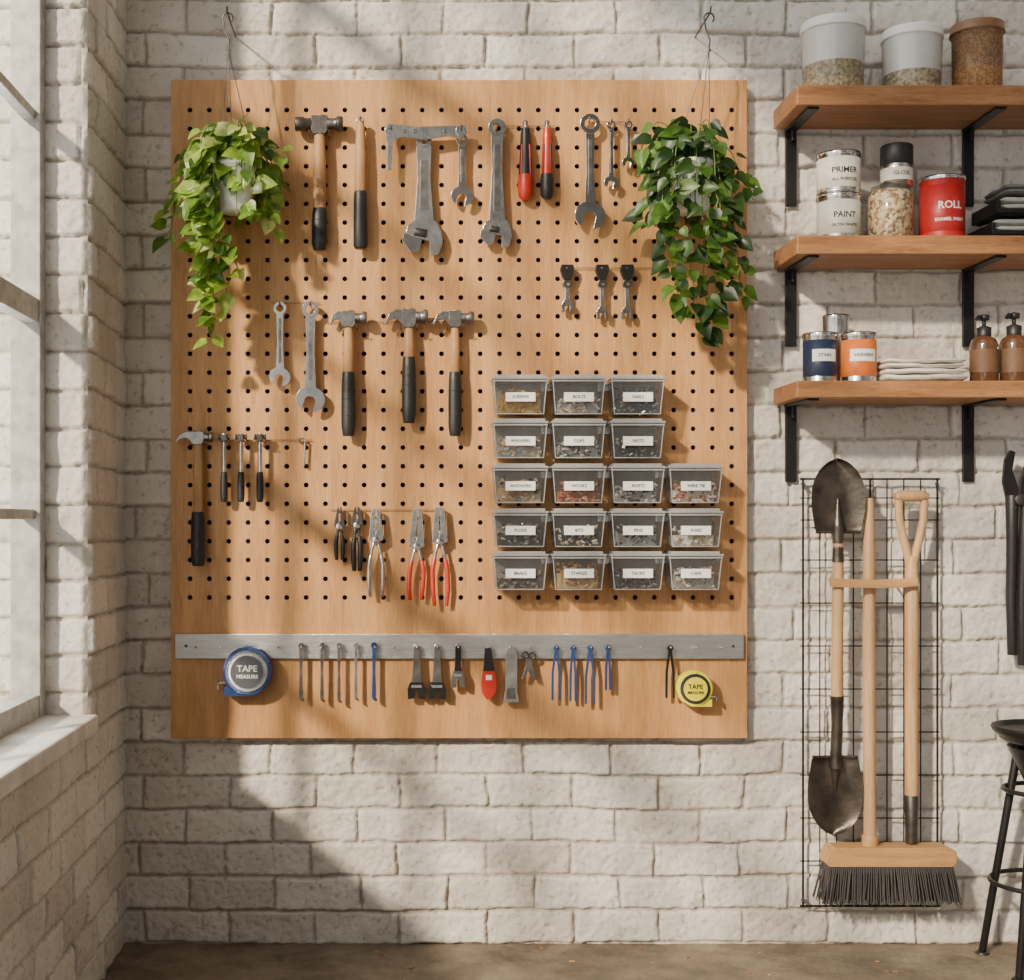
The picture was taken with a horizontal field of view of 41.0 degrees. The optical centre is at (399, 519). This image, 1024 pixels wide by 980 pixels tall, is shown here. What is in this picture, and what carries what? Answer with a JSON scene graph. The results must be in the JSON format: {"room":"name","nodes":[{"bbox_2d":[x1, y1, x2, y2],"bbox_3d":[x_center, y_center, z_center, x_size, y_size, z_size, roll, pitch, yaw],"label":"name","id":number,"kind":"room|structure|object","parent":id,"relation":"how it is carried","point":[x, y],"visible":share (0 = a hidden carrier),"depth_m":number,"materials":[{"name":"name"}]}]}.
{"room":"workshop","nodes":[
{"label":"workshop","id":0,"kind":"room"},
{"bbox_2d":[0,0,128,979],"bbox_3d":[-0.796,-1.083,1.225,0.237,4.310,4.450,0,0,0],"label":"wall","id":1,"kind":"structure","parent":0,"point":[63,831],"depth_m":3.02,"materials":[{"name":"brick"}]},
{"bbox_2d":[0,0,45,738],"bbox_3d":[-0.820,-1.018,1.411,0.066,2.940,3.283,0,0,0],"label":"window","id":2,"kind":"structure","parent":1,"relation":"in","point":[22,298],"depth_m":2.97,"materials":[{"name":"metal"}]},
{"bbox_2d":[0,715,97,799],"bbox_3d":[-0.761,0.453,1.405,0.182,0.040,3.249,0,0,0],"label":"window sill","id":3,"kind":"structure","parent":1,"relation":"attached to","point":[30,749],"depth_m":2.66,"materials":[{"name":"paint"}]},
{"bbox_2d":[101,943,1016,979],"bbox_3d":[0.450,1.113,1.250,3.300,0.100,4.500,0,0,0],"label":"floor","id":4,"kind":"structure","parent":0,"point":[463,961],"depth_m":3.27,"materials":[{"name":"concrete"}]},
{"bbox_2d":[975,719,1023,979],"bbox_3d":[1.539,0.777,3.235,0.266,0.572,0.247,0,0,0],"label":"metal stool","id":5,"kind":"object","parent":4,"relation":"on","point":[1011,731],"visible":1,"depth_m":3.28,"materials":[{"name":"black metal"}]},
{"bbox_2d":[123,0,1023,943],"bbox_3d":[0.644,-0.432,3.408,2.712,3.010,0.020,0,0,0],"label":"wall","id":6,"kind":"structure","parent":0,"point":[228,840],"depth_m":3.41,"materials":[{"name":"brick"}]},
{"bbox_2d":[151,6,293,348],"bbox_3d":[-0.417,-0.813,3.248,0.286,0.816,0.265,0,0,-44],"label":"pothos","id":7,"kind":"object","parent":6,"relation":"hanging from","point":[233,153],"visible":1,"depth_m":3.20,"materials":[{"name":"green plant"}]},
{"bbox_2d":[171,80,746,737],"bbox_3d":[0.146,-0.275,3.358,1.427,1.630,0.079,0,0,0],"label":"pegboard","id":8,"kind":"object","parent":6,"relation":"attached to","point":[270,566],"depth_m":3.37,"materials":[{"name":"brown wood"}]},
{"bbox_2d":[176,431,213,565],"bbox_3d":[-0.505,-0.053,3.346,0.092,0.332,0.047,0,0,0],"label":"hammer","id":9,"kind":"object","parent":8,"relation":"attached to","point":[197,438],"visible":1,"depth_m":3.33,"materials":[{"name":"grey metal"}]},
{"bbox_2d":[218,433,229,501],"bbox_3d":[-0.432,-0.128,3.346,0.030,0.168,0.047,0,0,0],"label":"hammer","id":10,"kind":"object","parent":8,"relation":"attached to","point":[223,482],"visible":1,"depth_m":3.33,"materials":[{"name":"metal"}]},
{"bbox_2d":[235,433,246,501],"bbox_3d":[-0.391,-0.128,3.346,0.030,0.168,0.047,0,0,0],"label":"hammer","id":11,"kind":"object","parent":8,"relation":"attached to","point":[240,437],"visible":1,"depth_m":3.33,"materials":[{"name":"metal"}]},
{"bbox_2d":[217,646,272,695],"bbox_3d":[-0.380,0.370,3.336,0.135,0.121,0.042,0,0,0],"label":"tape measure","id":12,"kind":"object","parent":8,"relation":"hanging from","point":[248,670],"visible":1,"depth_m":3.32,"materials":[{"name":"blue plastic"}]},
{"bbox_2d":[254,433,265,501],"bbox_3d":[-0.344,-0.128,3.346,0.030,0.168,0.047,0,0,0],"label":"hammer","id":13,"kind":"object","parent":8,"relation":"attached to","point":[259,437],"visible":1,"depth_m":3.33,"materials":[{"name":"metal"}]},
{"bbox_2d":[269,301,290,386],"bbox_3d":[-0.295,-0.432,3.346,0.047,0.208,0.039,0,0,-38],"label":"wrench","id":14,"kind":"object","parent":8,"relation":"hanging from","point":[279,370],"visible":1,"depth_m":3.34,"materials":[{"name":"silver metal"}]},
{"bbox_2d":[296,301,324,412],"bbox_3d":[-0.220,-0.402,3.349,0.071,0.274,0.041,0,0,0],"label":"wrench","id":15,"kind":"object","parent":8,"relation":"hanging from","point":[310,389],"visible":1,"depth_m":3.34,"materials":[{"name":"silver metal"}]},
{"bbox_2d":[295,114,342,250],"bbox_3d":[-0.199,-0.829,3.346,0.118,0.332,0.049,0,0,0],"label":"hammer","id":16,"kind":"object","parent":8,"relation":"attached to","point":[319,125],"visible":1,"depth_m":3.33,"materials":[{"name":"wood"}]},
{"bbox_2d":[319,642,324,702],"bbox_3d":[-0.193,0.375,3.347,0.015,0.148,0.019,0,0,-33],"label":"small spanner","id":17,"kind":"object","parent":8,"relation":"attached to","point":[321,643],"visible":1,"depth_m":3.34,"materials":[{"name":"grey metal"}]},
{"bbox_2d":[334,506,344,559],"bbox_3d":[-0.151,0.032,3.350,0.027,0.133,0.031,0,0,-35],"label":"pliers","id":18,"kind":"object","parent":8,"relation":"hanging from","point":[339,525],"visible":1,"depth_m":3.34,"materials":[{"name":"metal"}]},
{"bbox_2d":[330,310,366,435],"bbox_3d":[-0.127,-0.361,3.346,0.091,0.309,0.047,0,0,0],"label":"hammer","id":19,"kind":"object","parent":8,"relation":"attached to","point":[348,318],"visible":1,"depth_m":3.33,"materials":[{"name":"black rubber"}]},
{"bbox_2d":[351,506,362,570],"bbox_3d":[-0.107,0.046,3.349,0.029,0.160,0.032,0,0,-39],"label":"pliers","id":20,"kind":"object","parent":8,"relation":"hanging from","point":[356,523],"visible":1,"depth_m":3.34,"materials":[{"name":"metal"}]},
{"bbox_2d":[371,642,376,701],"bbox_3d":[-0.065,0.373,3.347,0.016,0.146,0.019,0,0,-32],"label":"small spanner","id":21,"kind":"object","parent":8,"relation":"attached to","point":[373,644],"visible":1,"depth_m":3.34,"materials":[{"name":"blue metal"}]},
{"bbox_2d":[367,508,384,596],"bbox_3d":[-0.059,0.080,3.348,0.035,0.219,0.035,0,0,39],"label":"pliers","id":22,"kind":"object","parent":8,"relation":"hanging from","point":[375,536],"visible":1,"depth_m":3.34,"materials":[{"name":"metal"}]},
{"bbox_2d":[385,307,427,422],"bbox_3d":[0.016,-0.379,3.346,0.106,0.282,0.049,0,0,0],"label":"hammer","id":23,"kind":"object","parent":8,"relation":"attached to","point":[409,316],"visible":1,"depth_m":3.33,"materials":[{"name":"grey metal"}]},
{"bbox_2d":[406,508,425,599],"bbox_3d":[0.040,0.084,3.347,0.042,0.227,0.034,0,0,-41],"label":"pliers","id":24,"kind":"object","parent":8,"relation":"hanging from","point":[415,543],"visible":1,"depth_m":3.34,"materials":[{"name":"metal"}]},
{"bbox_2d":[408,644,425,698],"bbox_3d":[0.041,0.372,3.347,0.044,0.135,0.023,0,0,0],"label":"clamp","id":25,"kind":"object","parent":8,"relation":"attached to","point":[416,684],"visible":1,"depth_m":3.34,"materials":[{"name":"grey metal"}]},
{"bbox_2d":[402,139,442,255],"bbox_3d":[0.056,-0.801,3.350,0.100,0.303,0.039,0,0,0],"label":"wrench","id":26,"kind":"object","parent":8,"relation":"hanging from","point":[423,227],"visible":1,"depth_m":3.34,"materials":[{"name":"metal"}]},
{"bbox_2d":[384,124,466,169],"bbox_3d":[0.062,-0.914,3.342,0.203,0.113,0.055,0,0,0],"label":"sliding t-bar","id":27,"kind":"object","parent":8,"relation":"attached to","point":[393,132],"visible":1,"depth_m":3.33,"materials":[{"name":"metal"}]},
{"bbox_2d":[428,644,445,698],"bbox_3d":[0.091,0.372,3.347,0.044,0.135,0.023,0,0,0],"label":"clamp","id":28,"kind":"object","parent":8,"relation":"attached to","point":[436,684],"visible":1,"depth_m":3.34,"materials":[{"name":"grey metal"}]},
{"bbox_2d":[430,506,449,605],"bbox_3d":[0.099,0.089,3.348,0.040,0.246,0.036,0,0,34],"label":"pliers","id":29,"kind":"object","parent":8,"relation":"hanging from","point":[438,537],"visible":1,"depth_m":3.34,"materials":[{"name":"metal"}]},
{"bbox_2d":[433,310,473,435],"bbox_3d":[0.131,-0.361,3.346,0.101,0.309,0.047,0,0,0],"label":"hammer","id":30,"kind":"object","parent":8,"relation":"attached to","point":[454,318],"visible":1,"depth_m":3.33,"materials":[{"name":"grey metal"}]},
{"bbox_2d":[451,644,464,687],"bbox_3d":[0.143,0.359,3.347,0.034,0.108,0.023,0,0,0],"label":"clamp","id":31,"kind":"object","parent":8,"relation":"attached to","point":[457,673],"visible":1,"depth_m":3.34,"materials":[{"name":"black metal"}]},
{"bbox_2d":[451,135,472,206],"bbox_3d":[0.152,-0.861,3.346,0.050,0.179,0.040,0,0,-36],"label":"wrench","id":32,"kind":"object","parent":8,"relation":"hanging from","point":[461,189],"visible":1,"depth_m":3.34,"materials":[{"name":"silver metal"}]},
{"bbox_2d":[481,648,496,698],"bbox_3d":[0.219,0.377,3.347,0.039,0.125,0.023,0,0,0],"label":"utility knife","id":33,"kind":"object","parent":8,"relation":"attached to","point":[488,680],"visible":1,"depth_m":3.34,"materials":[{"name":"red plastic"}]},
{"bbox_2d":[480,118,511,247],"bbox_3d":[0.236,-0.829,3.350,0.078,0.317,0.039,0,0,0],"label":"wrench","id":34,"kind":"object","parent":8,"relation":"hanging from","point":[496,225],"visible":1,"depth_m":3.34,"materials":[{"name":"metal"}]},
{"bbox_2d":[503,648,518,701],"bbox_3d":[0.273,0.381,3.346,0.039,0.133,0.023,0,0,0],"label":"file holder","id":35,"kind":"object","parent":8,"relation":"attached to","point":[510,694],"visible":1,"depth_m":3.34,"materials":[{"name":"metal"}]},
{"bbox_2d":[518,120,532,200],"bbox_3d":[0.309,-0.887,3.351,0.039,0.197,0.039,0,0,13],"label":"screwdriver","id":36,"kind":"object","parent":8,"relation":"hanging from","point":[525,178],"visible":1,"depth_m":3.34,"materials":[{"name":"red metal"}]},
{"bbox_2d":[521,651,535,679],"bbox_3d":[0.316,0.357,3.349,0.038,0.072,0.018,0,0,0],"label":"scissors","id":37,"kind":"object","parent":8,"relation":"hanging from","point":[528,663],"visible":1,"depth_m":3.34,"materials":[{"name":"metal"}]},
{"bbox_2d":[540,120,553,199],"bbox_3d":[0.362,-0.888,3.350,0.033,0.194,0.032,0,0,-39],"label":"screwdriver","id":38,"kind":"object","parent":8,"relation":"hanging from","point":[547,180],"visible":1,"depth_m":3.34,"materials":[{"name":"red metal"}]},
{"bbox_2d":[493,427,608,433],"bbox_3d":[0.431,-0.221,3.365,0.400,0.018,0.009,0,0,0],"label":"rail","id":39,"kind":"object","parent":8,"relation":"attached to","point":[549,431],"visible":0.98,"depth_m":3.36,"materials":[{"name":"metal"}]},
{"bbox_2d":[490,419,548,459],"bbox_3d":[0.290,-0.196,3.316,0.136,0.097,0.089,0,0,0],"label":"storage bin","id":40,"kind":"object","parent":39,"relation":"attached to","point":[513,438],"visible":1,"depth_m":3.30,"materials":[{"name":"clear plastic"}]},
{"bbox_2d":[548,419,606,459],"bbox_3d":[0.431,-0.197,3.316,0.133,0.096,0.089,0,0,0],"label":"storage bin","id":41,"kind":"object","parent":39,"relation":"attached to","point":[571,438],"visible":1,"depth_m":3.30,"materials":[{"name":"clear plastic"}]},
{"bbox_2d":[606,419,665,459],"bbox_3d":[0.573,-0.197,3.316,0.133,0.096,0.089,0,0,0],"label":"storage bin","id":42,"kind":"object","parent":39,"relation":"attached to","point":[628,438],"visible":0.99,"depth_m":3.30,"materials":[{"name":"clear plastic"}]},
{"bbox_2d":[493,384,608,391],"bbox_3d":[0.431,-0.327,3.365,0.400,0.018,0.009,0,0,0],"label":"rail","id":43,"kind":"object","parent":8,"relation":"attached to","point":[549,387],"visible":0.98,"depth_m":3.36,"materials":[{"name":"metal"}]},
{"bbox_2d":[490,375,548,415],"bbox_3d":[0.290,-0.302,3.316,0.136,0.096,0.089,0,0,0],"label":"storage bin","id":44,"kind":"object","parent":43,"relation":"attached to","point":[513,394],"visible":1,"depth_m":3.30,"materials":[{"name":"clear plastic"}]},
{"bbox_2d":[548,375,606,415],"bbox_3d":[0.431,-0.303,3.316,0.133,0.096,0.089,0,0,0],"label":"storage bin","id":45,"kind":"object","parent":43,"relation":"attached to","point":[571,394],"visible":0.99,"depth_m":3.30,"materials":[{"name":"clear plastic"}]},
{"bbox_2d":[605,375,665,415],"bbox_3d":[0.573,-0.302,3.316,0.133,0.097,0.089,0,0,0],"label":"storage bin","id":46,"kind":"object","parent":43,"relation":"attached to","point":[628,394],"visible":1,"depth_m":3.30,"materials":[{"name":"clear plastic"}]},
{"bbox_2d":[551,645,560,699],"bbox_3d":[0.383,0.375,3.345,0.021,0.135,0.020,0,0,-38],"label":"tweezers","id":47,"kind":"object","parent":8,"relation":"hanging from","point":[555,656],"visible":1,"depth_m":3.34,"materials":[{"name":"blue plastic"}]},
{"bbox_2d":[560,264,573,311],"bbox_3d":[0.411,-0.570,3.354,0.034,0.116,0.032,0,0,0],"label":"wrench","id":48,"kind":"object","parent":8,"relation":"hanging from","point":[566,270],"visible":1,"depth_m":3.34,"materials":[{"name":"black metal"}]},
{"bbox_2d":[569,645,576,700],"bbox_3d":[0.425,0.376,3.348,0.018,0.138,0.020,0,0,0],"label":"tweezers","id":49,"kind":"object","parent":8,"relation":"hanging from","point":[572,660],"visible":1,"depth_m":3.34,"materials":[{"name":"blue plastic"}]},
{"bbox_2d":[493,558,665,563],"bbox_3d":[0.501,0.099,3.365,0.539,0.018,0.009,0,0,0],"label":"rail","id":50,"kind":"object","parent":8,"relation":"attached to","point":[549,561],"visible":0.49,"depth_m":3.36,"materials":[{"name":"metal"}]},
{"bbox_2d":[490,551,548,589],"bbox_3d":[0.290,0.122,3.316,0.136,0.093,0.089,0,0,0],"label":"storage bin","id":51,"kind":"object","parent":50,"relation":"hanging from","point":[513,570],"visible":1,"depth_m":3.30,"materials":[{"name":"clear plastic"}]},
{"bbox_2d":[548,551,606,589],"bbox_3d":[0.431,0.123,3.316,0.133,0.094,0.089,0,0,0],"label":"storage bin","id":52,"kind":"object","parent":50,"relation":"hanging from","point":[571,570],"visible":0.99,"depth_m":3.30,"materials":[{"name":"clear plastic"}]},
{"bbox_2d":[605,551,665,589],"bbox_3d":[0.573,0.122,3.316,0.133,0.093,0.089,0,0,0],"label":"storage bin","id":53,"kind":"object","parent":50,"relation":"hanging from","point":[628,570],"visible":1,"depth_m":3.30,"materials":[{"name":"clear plastic"}]},
{"bbox_2d":[662,551,723,589],"bbox_3d":[0.713,0.122,3.316,0.133,0.094,0.089,0,0,0],"label":"storage bin","id":54,"kind":"object","parent":50,"relation":"hanging from","point":[685,570],"visible":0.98,"depth_m":3.30,"materials":[{"name":"clear plastic"}]},
{"bbox_2d":[493,516,665,521],"bbox_3d":[0.501,-0.004,3.365,0.539,0.018,0.009,0,0,0],"label":"rail","id":55,"kind":"object","parent":8,"relation":"attached to","point":[549,519],"visible":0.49,"depth_m":3.36,"materials":[{"name":"metal"}]},
{"bbox_2d":[490,508,548,546],"bbox_3d":[0.290,0.019,3.316,0.136,0.093,0.089,0,0,0],"label":"storage bin","id":56,"kind":"object","parent":55,"relation":"hanging from","point":[510,530],"visible":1,"depth_m":3.30,"materials":[{"name":"clear plastic"}]},
{"bbox_2d":[548,508,606,546],"bbox_3d":[0.431,0.019,3.316,0.133,0.095,0.089,0,0,0],"label":"storage bin","id":57,"kind":"object","parent":55,"relation":"hanging from","point":[568,530],"visible":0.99,"depth_m":3.30,"materials":[{"name":"clear plastic"}]},
{"bbox_2d":[606,508,665,547],"bbox_3d":[0.573,0.020,3.316,0.133,0.095,0.089,0,0,0],"label":"storage bin","id":58,"kind":"object","parent":55,"relation":"hanging from","point":[625,530],"visible":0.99,"depth_m":3.30,"materials":[{"name":"clear plastic"}]},
{"bbox_2d":[665,508,723,546],"bbox_3d":[0.713,0.019,3.316,0.133,0.094,0.089,0,0,0],"label":"storage bin","id":59,"kind":"object","parent":55,"relation":"hanging from","point":[682,530],"visible":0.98,"depth_m":3.30,"materials":[{"name":"clear plastic"}]},
{"bbox_2d":[493,471,665,477],"bbox_3d":[0.501,-0.113,3.365,0.539,0.018,0.009,0,0,0],"label":"rail","id":60,"kind":"object","parent":8,"relation":"attached to","point":[549,475],"visible":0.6,"depth_m":3.36,"materials":[{"name":"metal"}]},
{"bbox_2d":[490,463,548,502],"bbox_3d":[0.290,-0.088,3.316,0.136,0.096,0.089,0,0,0],"label":"storage bin","id":61,"kind":"object","parent":60,"relation":"attached to","point":[513,482],"visible":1,"depth_m":3.30,"materials":[{"name":"clear plastic"}]},
{"bbox_2d":[548,463,606,503],"bbox_3d":[0.431,-0.088,3.316,0.133,0.097,0.089,0,0,0],"label":"storage bin","id":62,"kind":"object","parent":60,"relation":"attached to","point":[571,482],"visible":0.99,"depth_m":3.30,"materials":[{"name":"clear plastic"}]},
{"bbox_2d":[606,463,665,502],"bbox_3d":[0.573,-0.088,3.316,0.133,0.096,0.089,0,0,0],"label":"storage bin","id":63,"kind":"object","parent":60,"relation":"attached to","point":[628,482],"visible":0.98,"depth_m":3.30,"materials":[{"name":"clear plastic"}]},
{"bbox_2d":[664,463,723,503],"bbox_3d":[0.713,-0.088,3.316,0.133,0.097,0.089,0,0,0],"label":"storage bin","id":64,"kind":"object","parent":60,"relation":"attached to","point":[689,483],"visible":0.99,"depth_m":3.30,"materials":[{"name":"clear plastic"}]},
{"bbox_2d":[574,114,605,229],"bbox_3d":[0.468,-0.857,3.349,0.076,0.284,0.041,0,0,0],"label":"wrench","id":65,"kind":"object","parent":8,"relation":"hanging from","point":[589,206],"visible":1,"depth_m":3.34,"materials":[{"name":"silver metal"}]},
{"bbox_2d":[585,645,594,703],"bbox_3d":[0.467,0.380,3.344,0.023,0.145,0.020,0,0,-40],"label":"tweezers","id":66,"kind":"object","parent":8,"relation":"hanging from","point":[589,655],"visible":1,"depth_m":3.34,"materials":[{"name":"blue plastic"}]},
{"bbox_2d":[595,264,608,318],"bbox_3d":[0.497,-0.561,3.354,0.034,0.133,0.033,0,0,0],"label":"wrench","id":67,"kind":"object","parent":8,"relation":"hanging from","point":[601,270],"visible":1,"depth_m":3.34,"materials":[{"name":"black metal"}]},
{"bbox_2d":[604,118,617,189],"bbox_3d":[0.518,-0.899,3.348,0.033,0.170,0.034,0,0,-41],"label":"wrench","id":68,"kind":"object","parent":8,"relation":"hanging from","point":[610,178],"visible":1,"depth_m":3.34,"materials":[{"name":"silver metal"}]},
{"bbox_2d":[620,264,633,318],"bbox_3d":[0.559,-0.561,3.354,0.034,0.133,0.033,0,0,0],"label":"wrench","id":69,"kind":"object","parent":8,"relation":"hanging from","point":[626,270],"visible":1,"depth_m":3.34,"materials":[{"name":"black metal"}]},
{"bbox_2d":[622,118,633,168],"bbox_3d":[0.560,-0.925,3.349,0.031,0.119,0.032,0,0,-41],"label":"wrench","id":70,"kind":"object","parent":8,"relation":"hanging from","point":[627,158],"visible":1,"depth_m":3.34,"materials":[{"name":"silver metal"}]},
{"bbox_2d":[665,645,674,697],"bbox_3d":[0.663,0.372,3.345,0.022,0.130,0.019,0,0,-35],"label":"tweezers","id":71,"kind":"object","parent":8,"relation":"hanging from","point":[669,655],"visible":1,"depth_m":3.34,"materials":[{"name":"black metal"}]},
{"bbox_2d":[675,669,716,706],"bbox_3d":[0.726,0.412,3.336,0.099,0.089,0.042,0,0,0],"label":"tape measure","id":72,"kind":"object","parent":8,"relation":"attached to","point":[694,688],"visible":1,"depth_m":3.32,"materials":[{"name":"yellow plastic"}]},
{"bbox_2d":[622,6,763,346],"bbox_3d":[0.696,-0.815,3.256,0.286,0.812,0.262,0,0,-25],"label":"pothos","id":73,"kind":"object","parent":6,"relation":"hanging from","point":[679,164],"visible":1,"depth_m":3.21,"materials":[{"name":"green plant"}]},
{"bbox_2d":[785,107,818,206],"bbox_3d":[0.975,-0.879,3.304,0.028,0.194,0.194,0,0,0],"label":"shelf bracket","id":74,"kind":"object","parent":6,"relation":"attached to","point":[791,130],"visible":1,"depth_m":3.39,"materials":[{"name":"black metal"}]},
{"bbox_2d":[785,255,818,346],"bbox_3d":[0.975,-0.529,3.304,0.028,0.194,0.194,0,0,0],"label":"shelf bracket","id":75,"kind":"object","parent":6,"relation":"attached to","point":[791,272],"visible":1,"depth_m":3.39,"materials":[{"name":"black metal"}]},
{"bbox_2d":[785,398,818,481],"bbox_3d":[0.975,-0.192,3.304,0.028,0.194,0.194,0,0,0],"label":"shelf bracket","id":76,"kind":"object","parent":6,"relation":"attached to","point":[790,409],"visible":1,"depth_m":3.39,"materials":[{"name":"black metal"}]},
{"bbox_2d":[800,478,939,906],"bbox_3d":[1.170,0.428,3.386,0.354,1.064,0.032,0,0,0],"label":"grid panel","id":77,"kind":"object","parent":6,"relation":"attached to","point":[937,497],"visible":0.73,"depth_m":3.38,"materials":[{"name":"black metal"}]},
{"bbox_2d":[828,578,918,587],"bbox_3d":[1.148,0.153,3.336,0.215,0.024,0.089,0,0,0],"label":"bar","id":78,"kind":"object","parent":77,"relation":"attached to","point":[834,582],"visible":1,"depth_m":3.29,"materials":[{"name":"brown wood"}]},
{"bbox_2d":[808,458,865,835],"bbox_3d":[1.063,0.310,3.315,0.140,0.921,0.034,0,0,0],"label":"shovel","id":79,"kind":"object","parent":78,"relation":"hanging from","point":[838,497],"visible":1,"depth_m":3.32,"materials":[{"name":"metal"}]},
{"bbox_2d":[812,498,962,906],"bbox_3d":[1.188,0.439,3.315,0.344,0.985,0.092,0,0,0],"label":"push broom","id":80,"kind":"object","parent":78,"relation":"hanging from","point":[874,871],"visible":1,"depth_m":3.29,"materials":[{"name":"brown wood"}]},
{"bbox_2d":[893,490,929,843],"bbox_3d":[1.250,0.359,3.325,0.084,0.862,0.034,0,0,0],"label":"handle","id":81,"kind":"object","parent":78,"relation":"hanging from","point":[911,558],"visible":1,"depth_m":3.31,"materials":[{"name":"brown wood"}]},
{"bbox_2d":[774,85,1023,128],"bbox_3d":[1.441,-0.999,3.296,1.018,0.047,0.203,0,0,0],"label":"wall shelf","id":82,"kind":"object","parent":6,"relation":"attached to","point":[840,106],"visible":0.98,"depth_m":3.21,"materials":[{"name":"brown wood"}]},
{"bbox_2d":[800,12,866,84],"bbox_3d":[1.048,-1.111,3.290,0.155,0.178,0.155,0,0,0],"label":"plastic tub","id":83,"kind":"object","parent":82,"relation":"on","point":[832,44],"visible":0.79,"depth_m":3.23,"materials":[{"name":"white plastic"}]},
{"bbox_2d":[880,21,943,84],"bbox_3d":[1.239,-1.102,3.290,0.145,0.158,0.145,0,0,0],"label":"plastic tub","id":84,"kind":"object","parent":82,"relation":"on","point":[912,52],"visible":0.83,"depth_m":3.23,"materials":[{"name":"white plastic"}]},
{"bbox_2d":[949,17,1004,84],"bbox_3d":[1.396,-1.109,3.290,0.126,0.173,0.126,0,0,0],"label":"jar","id":85,"kind":"object","parent":82,"relation":"on","point":[976,43],"visible":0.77,"depth_m":3.24,"materials":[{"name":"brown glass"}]},
{"bbox_2d":[774,235,1023,269],"bbox_3d":[1.441,-0.647,3.296,1.018,0.044,0.203,0,0,0],"label":"wall shelf","id":86,"kind":"object","parent":6,"relation":"attached to","point":[835,252],"visible":0.97,"depth_m":3.20,"materials":[{"name":"brown wood"}]},
{"bbox_2d":[816,191,861,234],"bbox_3d":[1.058,-0.725,3.280,0.106,0.110,0.106,0,0,0],"label":"paint can","id":87,"kind":"object","parent":86,"relation":"on","point":[837,213],"visible":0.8,"depth_m":3.24,"materials":[{"name":"metal"}]},
{"bbox_2d":[816,149,861,196],"bbox_3d":[1.058,-0.831,3.280,0.106,0.100,0.106,0,0,0],"label":"paint can","id":88,"kind":"object","parent":87,"relation":"on","point":[837,170],"visible":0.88,"depth_m":3.24,"materials":[{"name":"metal"}]},
{"bbox_2d":[867,183,914,234],"bbox_3d":[1.183,-0.735,3.280,0.108,0.132,0.108,0,0,0],"label":"jar","id":89,"kind":"object","parent":86,"relation":"on","point":[891,206],"visible":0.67,"depth_m":3.24,"materials":[{"name":"clear glass"}]},
{"bbox_2d":[880,142,912,187],"bbox_3d":[1.197,-0.852,3.280,0.076,0.100,0.076,0,0,0],"label":"spray can","id":90,"kind":"object","parent":89,"relation":"on","point":[896,158],"visible":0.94,"depth_m":3.25,"materials":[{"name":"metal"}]},
{"bbox_2d":[918,173,965,234],"bbox_3d":[1.307,-0.747,3.280,0.108,0.154,0.108,0,0,0],"label":"paint can","id":91,"kind":"object","parent":86,"relation":"on","point":[941,196],"visible":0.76,"depth_m":3.23,"materials":[{"name":"red metal"}]},
{"bbox_2d":[968,184,1023,234],"bbox_3d":[1.525,-0.736,3.284,0.252,0.132,0.148,0,0,0],"label":"trays","id":92,"kind":"object","parent":86,"relation":"on","point":[1003,214],"visible":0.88,"depth_m":3.23,"materials":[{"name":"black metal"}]},
{"bbox_2d":[774,381,1023,404],"bbox_3d":[1.441,-0.307,3.296,1.018,0.040,0.203,0,0,0],"label":"wall shelf","id":93,"kind":"object","parent":6,"relation":"attached to","point":[828,392],"visible":0.95,"depth_m":3.19,"materials":[{"name":"brown wood"}]},
{"bbox_2d":[802,331,837,380],"bbox_3d":[1.010,-0.388,3.270,0.083,0.120,0.083,0,0,0],"label":"paint can","id":94,"kind":"object","parent":93,"relation":"on","point":[820,348],"visible":0.85,"depth_m":3.23,"materials":[{"name":"metal"}]},
{"bbox_2d":[821,314,849,380],"bbox_3d":[1.071,-0.415,3.345,0.068,0.175,0.068,0,0,0],"label":"paint can","id":95,"kind":"object","parent":93,"relation":"on","point":[839,323],"visible":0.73,"depth_m":3.31,"materials":[{"name":"metal"}]},
{"bbox_2d":[839,331,876,380],"bbox_3d":[1.101,-0.388,3.270,0.088,0.120,0.088,0,0,0],"label":"paint can","id":96,"kind":"object","parent":93,"relation":"on","point":[857,349],"visible":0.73,"depth_m":3.23,"materials":[{"name":"metal"}]},
{"bbox_2d":[877,358,968,380],"bbox_3d":[1.247,-0.356,3.280,0.198,0.058,0.140,0,0,0],"label":"folded cloth","id":97,"kind":"object","parent":93,"relation":"on","point":[890,369],"visible":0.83,"depth_m":3.22,"materials":[{"name":"white fabric"}]},
{"bbox_2d":[969,314,998,380],"bbox_3d":[1.404,-0.412,3.270,0.065,0.167,0.065,0,0,0],"label":"pump bottle","id":98,"kind":"object","parent":93,"relation":"on","point":[983,349],"visible":0.82,"depth_m":3.25,"materials":[{"name":"brown glass"}]},
{"bbox_2d":[999,312,1023,380],"bbox_3d":[1.481,-0.415,3.280,0.068,0.174,0.068,0,0,0],"label":"pump bottle","id":99,"kind":"object","parent":93,"relation":"on","point":[1011,347],"visible":0.88,"depth_m":3.26,"materials":[{"name":"brown glass"}]},
{"bbox_2d":[962,255,1006,346],"bbox_3d":[1.417,-0.529,3.304,0.028,0.194,0.194,0,0,0],"label":"shelf bracket","id":100,"kind":"object","parent":6,"relation":"attached to","point":[968,273],"visible":0.91,"depth_m":3.39,"materials":[{"name":"black metal"}]},
{"bbox_2d":[962,398,1006,481],"bbox_3d":[1.417,-0.192,3.304,0.028,0.194,0.194,0,0,0],"label":"shelf bracket","id":101,"kind":"object","parent":6,"relation":"attached to","point":[967,409],"visible":1,"depth_m":3.39,"materials":[{"name":"black metal"}]},
{"bbox_2d":[962,107,1006,206],"bbox_3d":[1.417,-0.879,3.304,0.028,0.194,0.194,0,0,0],"label":"shelf bracket","id":102,"kind":"object","parent":6,"relation":"attached to","point":[968,132],"visible":0.91,"depth_m":3.39,"materials":[{"name":"black metal"}]},
{"bbox_2d":[1002,450,1023,664],"bbox_3d":[1.530,0.092,3.352,0.079,0.528,0.065,0,0,-41],"label":"pruning shears","id":103,"kind":"object","parent":6,"relation":"hanging from","point":[1013,493],"visible":1,"depth_m":3.34,"materials":[{"name":"black metal"}]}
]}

